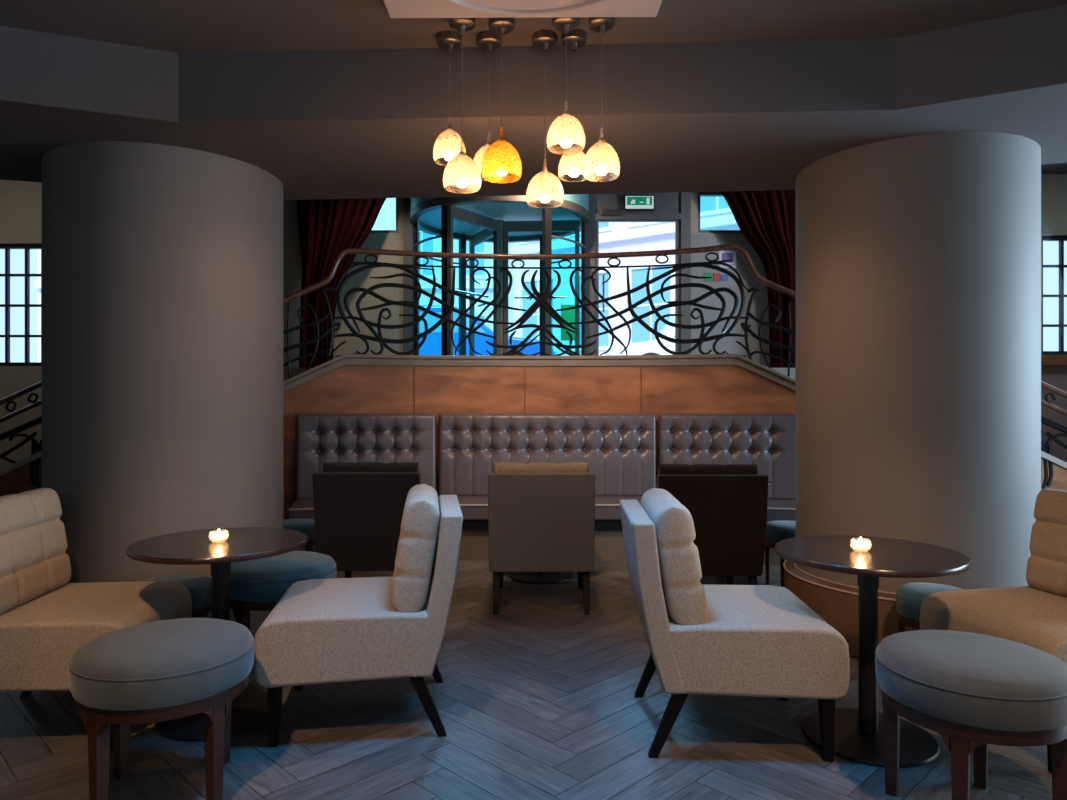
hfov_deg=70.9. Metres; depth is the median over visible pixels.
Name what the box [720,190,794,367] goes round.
curtain
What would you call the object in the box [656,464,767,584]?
slipper chair
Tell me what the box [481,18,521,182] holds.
pendant lamp
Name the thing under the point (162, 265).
pillar
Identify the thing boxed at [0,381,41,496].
stair railing
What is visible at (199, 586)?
round stool
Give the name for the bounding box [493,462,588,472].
cushion
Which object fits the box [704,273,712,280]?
sticker
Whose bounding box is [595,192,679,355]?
door frame
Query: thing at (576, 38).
pendant lamp
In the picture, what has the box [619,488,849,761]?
slipper chair
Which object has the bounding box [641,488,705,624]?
cushion
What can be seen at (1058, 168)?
ceiling
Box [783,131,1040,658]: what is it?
pillar
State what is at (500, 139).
socket
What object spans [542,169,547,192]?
socket
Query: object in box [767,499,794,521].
seat cushion
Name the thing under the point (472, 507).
seat cushion
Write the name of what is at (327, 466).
cushion
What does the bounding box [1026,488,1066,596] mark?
cushion
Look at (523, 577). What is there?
pedestal table
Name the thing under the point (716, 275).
sticker
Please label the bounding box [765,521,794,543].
cushion
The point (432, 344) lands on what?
car
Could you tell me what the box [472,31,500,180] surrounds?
pendant lamp
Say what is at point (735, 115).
ceiling
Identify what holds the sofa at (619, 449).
on the floor at (535, 699)
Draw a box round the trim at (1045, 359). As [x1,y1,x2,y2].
[1041,355,1066,364]
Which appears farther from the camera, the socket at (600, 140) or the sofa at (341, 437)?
the sofa at (341, 437)
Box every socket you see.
[447,127,451,150]
[459,152,464,176]
[499,138,503,165]
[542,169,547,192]
[563,112,568,136]
[571,145,576,166]
[599,139,603,164]
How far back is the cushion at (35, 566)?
3.13 m
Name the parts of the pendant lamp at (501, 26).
lamp shade, cord, bulb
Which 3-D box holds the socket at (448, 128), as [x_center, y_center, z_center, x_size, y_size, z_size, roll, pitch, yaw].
[-0.384,-1.195,3.426,0.026,0.107,0.026,0,0,0]
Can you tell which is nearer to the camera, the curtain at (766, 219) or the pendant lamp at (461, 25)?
the pendant lamp at (461, 25)
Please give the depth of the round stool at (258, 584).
3.57 m
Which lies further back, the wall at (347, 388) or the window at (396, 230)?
the window at (396, 230)
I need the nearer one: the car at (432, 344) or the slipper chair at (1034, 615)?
the slipper chair at (1034, 615)
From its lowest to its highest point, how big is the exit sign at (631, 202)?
0.200 m
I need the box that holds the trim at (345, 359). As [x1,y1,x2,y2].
[283,354,794,392]
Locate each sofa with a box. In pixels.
[288,413,435,551]
[438,413,655,559]
[659,413,794,564]
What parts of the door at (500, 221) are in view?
post, curved glass, curved frame, post, post, canopy trim, post, post, curved frame, curved glass, post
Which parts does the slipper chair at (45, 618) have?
leg, seat, leg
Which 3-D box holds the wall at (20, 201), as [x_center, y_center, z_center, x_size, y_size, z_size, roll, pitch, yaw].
[0.000,-0.785,10.107,17.600,4.450,0.285,0,0,0]
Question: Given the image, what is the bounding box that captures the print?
[722,253,732,262]
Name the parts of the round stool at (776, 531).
leg, leg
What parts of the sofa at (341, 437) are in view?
backrest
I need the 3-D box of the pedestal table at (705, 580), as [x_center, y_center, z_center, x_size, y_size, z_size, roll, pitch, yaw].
[1.410,0.970,5.580,0.710,0.741,0.710,0,0,0]
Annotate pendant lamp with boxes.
[433,31,465,165]
[443,18,480,193]
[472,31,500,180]
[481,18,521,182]
[526,30,563,207]
[547,17,584,154]
[558,29,589,181]
[583,17,619,181]
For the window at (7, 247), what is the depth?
10.07 m
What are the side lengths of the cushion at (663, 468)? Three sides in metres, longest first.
0.610 x 0.455 x 0.150 m
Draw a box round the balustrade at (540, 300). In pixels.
[283,244,794,377]
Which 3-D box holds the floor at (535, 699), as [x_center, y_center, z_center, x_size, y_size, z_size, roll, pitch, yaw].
[0.120,1.343,3.970,9.994,0.006,6.628,0,0,0]
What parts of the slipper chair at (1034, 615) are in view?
seat, leg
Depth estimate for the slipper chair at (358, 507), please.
4.68 m
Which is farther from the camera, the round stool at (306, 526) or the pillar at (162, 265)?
the round stool at (306, 526)
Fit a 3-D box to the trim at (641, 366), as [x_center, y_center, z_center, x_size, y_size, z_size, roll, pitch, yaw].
[1.008,-0.087,7.010,0.008,0.455,0.004,0,0,0]
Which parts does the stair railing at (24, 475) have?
stringer panel, rail, iron rail, handrail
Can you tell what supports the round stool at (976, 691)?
on the floor at (535, 699)
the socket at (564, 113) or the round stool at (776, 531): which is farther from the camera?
the round stool at (776, 531)
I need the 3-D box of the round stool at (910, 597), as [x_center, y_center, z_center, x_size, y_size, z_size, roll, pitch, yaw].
[1.875,1.109,3.505,0.329,0.462,0.329,0,0,-10]
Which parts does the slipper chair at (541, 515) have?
leg, leg, backrest, leg, leg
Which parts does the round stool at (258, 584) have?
leg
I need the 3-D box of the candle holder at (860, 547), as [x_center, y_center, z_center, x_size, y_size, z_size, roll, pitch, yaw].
[1.300,0.571,2.980,0.080,0.056,0.080,0,0,0]
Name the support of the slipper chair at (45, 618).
on the floor at (535, 699)
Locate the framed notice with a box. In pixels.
[719,251,735,267]
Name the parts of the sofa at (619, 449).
seat, backrest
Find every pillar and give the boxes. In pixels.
[42,141,282,638]
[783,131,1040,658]
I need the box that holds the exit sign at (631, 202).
[624,195,654,210]
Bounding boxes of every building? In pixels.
[34,198,492,361]
[511,197,739,355]
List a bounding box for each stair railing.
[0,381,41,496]
[1041,381,1066,490]
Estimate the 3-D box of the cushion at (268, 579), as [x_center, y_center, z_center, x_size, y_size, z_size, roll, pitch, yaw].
[-1.290,0.877,3.800,0.566,0.149,0.566,0,0,-20]
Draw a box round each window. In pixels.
[0,244,41,365]
[370,198,397,232]
[698,192,741,232]
[1042,236,1066,354]
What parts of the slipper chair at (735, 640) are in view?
leg, backrest, leg, seat, leg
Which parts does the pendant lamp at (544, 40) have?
lamp shade, bulb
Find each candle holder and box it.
[209,529,228,542]
[850,537,871,551]
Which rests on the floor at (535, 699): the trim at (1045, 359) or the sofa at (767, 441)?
the sofa at (767, 441)
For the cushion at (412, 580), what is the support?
on the slipper chair at (332, 630)
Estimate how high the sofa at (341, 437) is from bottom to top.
1.220 m
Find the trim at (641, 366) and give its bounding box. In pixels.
[641,366,641,412]
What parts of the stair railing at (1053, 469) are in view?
stringer panel, rail, iron rail, handrail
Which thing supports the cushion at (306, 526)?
on the round stool at (306, 526)
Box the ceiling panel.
[383,0,661,17]
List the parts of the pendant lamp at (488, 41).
lamp shade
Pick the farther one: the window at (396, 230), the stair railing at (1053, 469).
the window at (396, 230)
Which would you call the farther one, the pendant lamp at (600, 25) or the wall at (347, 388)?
the wall at (347, 388)
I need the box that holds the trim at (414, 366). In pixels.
[414,366,414,412]
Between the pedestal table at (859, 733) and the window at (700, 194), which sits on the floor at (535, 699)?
the pedestal table at (859, 733)
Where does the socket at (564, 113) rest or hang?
attached to the pendant lamp at (565, 24)
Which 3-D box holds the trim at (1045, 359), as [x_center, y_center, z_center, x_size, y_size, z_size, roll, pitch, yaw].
[7.600,-0.525,9.930,2.000,0.130,0.140,0,0,0]
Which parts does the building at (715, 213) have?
pane, pane, pane, cornice, pane, pane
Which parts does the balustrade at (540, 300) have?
rail, handrail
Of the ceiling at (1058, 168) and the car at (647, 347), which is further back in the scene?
the car at (647, 347)
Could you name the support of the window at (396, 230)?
in the wall at (20, 201)
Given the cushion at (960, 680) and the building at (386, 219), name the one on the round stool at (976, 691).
the cushion at (960, 680)
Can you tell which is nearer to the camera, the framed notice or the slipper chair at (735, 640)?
the slipper chair at (735, 640)
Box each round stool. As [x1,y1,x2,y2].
[69,618,254,799]
[142,574,211,617]
[230,551,336,630]
[283,519,315,551]
[765,521,794,586]
[875,630,1066,799]
[896,583,963,631]
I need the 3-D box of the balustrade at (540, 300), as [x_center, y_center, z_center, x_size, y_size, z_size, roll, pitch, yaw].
[0.061,-0.774,6.899,4.812,1.300,0.552,0,0,0]
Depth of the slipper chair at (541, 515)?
4.67 m
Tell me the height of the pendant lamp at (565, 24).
0.574 m
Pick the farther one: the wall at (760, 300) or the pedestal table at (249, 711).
the wall at (760, 300)
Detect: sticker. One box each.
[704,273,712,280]
[714,273,719,280]
[721,275,727,279]
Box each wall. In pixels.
[0,174,1066,469]
[283,365,794,519]
[691,234,769,366]
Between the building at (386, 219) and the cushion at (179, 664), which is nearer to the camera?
the cushion at (179, 664)
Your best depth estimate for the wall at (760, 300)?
9.97 m
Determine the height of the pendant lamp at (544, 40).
0.767 m
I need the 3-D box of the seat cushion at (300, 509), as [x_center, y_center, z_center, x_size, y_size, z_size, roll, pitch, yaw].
[-1.424,0.932,6.368,1.205,0.135,0.560,0,0,-12]
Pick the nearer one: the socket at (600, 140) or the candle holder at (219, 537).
the candle holder at (219, 537)
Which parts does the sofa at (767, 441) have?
backrest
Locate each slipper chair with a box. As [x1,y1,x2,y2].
[0,488,191,750]
[254,484,462,746]
[312,462,420,577]
[488,462,594,613]
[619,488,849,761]
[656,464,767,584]
[920,488,1066,772]
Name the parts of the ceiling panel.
round moulding, round moulding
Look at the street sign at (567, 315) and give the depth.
12.58 m
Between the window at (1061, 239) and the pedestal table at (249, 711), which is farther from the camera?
the window at (1061, 239)
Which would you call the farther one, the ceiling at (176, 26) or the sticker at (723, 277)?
the sticker at (723, 277)
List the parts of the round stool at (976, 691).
leg, leg, leg, leg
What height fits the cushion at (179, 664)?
0.149 m
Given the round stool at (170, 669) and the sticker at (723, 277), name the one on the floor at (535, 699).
the round stool at (170, 669)
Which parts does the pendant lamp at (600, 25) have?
lamp shade, cord, bulb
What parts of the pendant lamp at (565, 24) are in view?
lamp shade, bulb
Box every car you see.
[419,305,554,355]
[605,313,674,354]
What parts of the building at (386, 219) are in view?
cornice, pane, pane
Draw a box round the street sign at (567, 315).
[561,305,574,355]
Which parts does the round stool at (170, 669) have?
leg, leg, leg, leg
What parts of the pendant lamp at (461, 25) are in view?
lamp shade, bulb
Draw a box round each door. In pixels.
[410,194,588,355]
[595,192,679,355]
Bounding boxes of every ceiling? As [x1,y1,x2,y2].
[0,0,1066,52]
[0,5,1066,199]
[1041,163,1066,173]
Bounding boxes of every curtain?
[297,198,385,367]
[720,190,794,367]
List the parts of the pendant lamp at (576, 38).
lamp shade, bulb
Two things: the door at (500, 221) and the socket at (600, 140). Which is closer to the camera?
the socket at (600, 140)
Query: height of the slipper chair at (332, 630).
0.941 m
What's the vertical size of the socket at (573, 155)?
0.098 m
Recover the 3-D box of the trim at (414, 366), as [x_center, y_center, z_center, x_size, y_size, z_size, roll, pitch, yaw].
[-1.112,-0.087,6.991,0.008,0.455,0.004,0,0,0]
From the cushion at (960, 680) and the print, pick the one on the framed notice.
the print
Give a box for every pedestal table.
[126,527,307,740]
[509,572,573,583]
[700,480,772,584]
[774,535,971,766]
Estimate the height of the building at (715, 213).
7.270 m
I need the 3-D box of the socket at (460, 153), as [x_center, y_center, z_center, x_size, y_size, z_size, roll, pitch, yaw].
[-0.310,-1.024,3.254,0.026,0.108,0.026,0,0,0]
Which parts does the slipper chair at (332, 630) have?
leg, leg, seat, leg, leg, backrest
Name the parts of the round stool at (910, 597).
leg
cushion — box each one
[0,488,70,613]
[69,618,253,710]
[230,551,336,601]
[283,519,314,540]
[288,500,313,518]
[323,462,418,471]
[391,484,439,612]
[438,496,641,519]
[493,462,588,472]
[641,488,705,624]
[658,464,757,473]
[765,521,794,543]
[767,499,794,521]
[875,630,1066,731]
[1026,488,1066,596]
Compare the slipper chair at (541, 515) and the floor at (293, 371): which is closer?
the slipper chair at (541, 515)
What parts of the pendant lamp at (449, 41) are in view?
lamp shade, cord, bulb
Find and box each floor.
[0,560,1052,799]
[283,368,794,380]
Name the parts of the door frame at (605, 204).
handle, transom panel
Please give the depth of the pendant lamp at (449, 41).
3.40 m
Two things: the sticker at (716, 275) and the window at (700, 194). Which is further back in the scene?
the window at (700, 194)
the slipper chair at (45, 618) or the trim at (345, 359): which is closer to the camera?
the slipper chair at (45, 618)

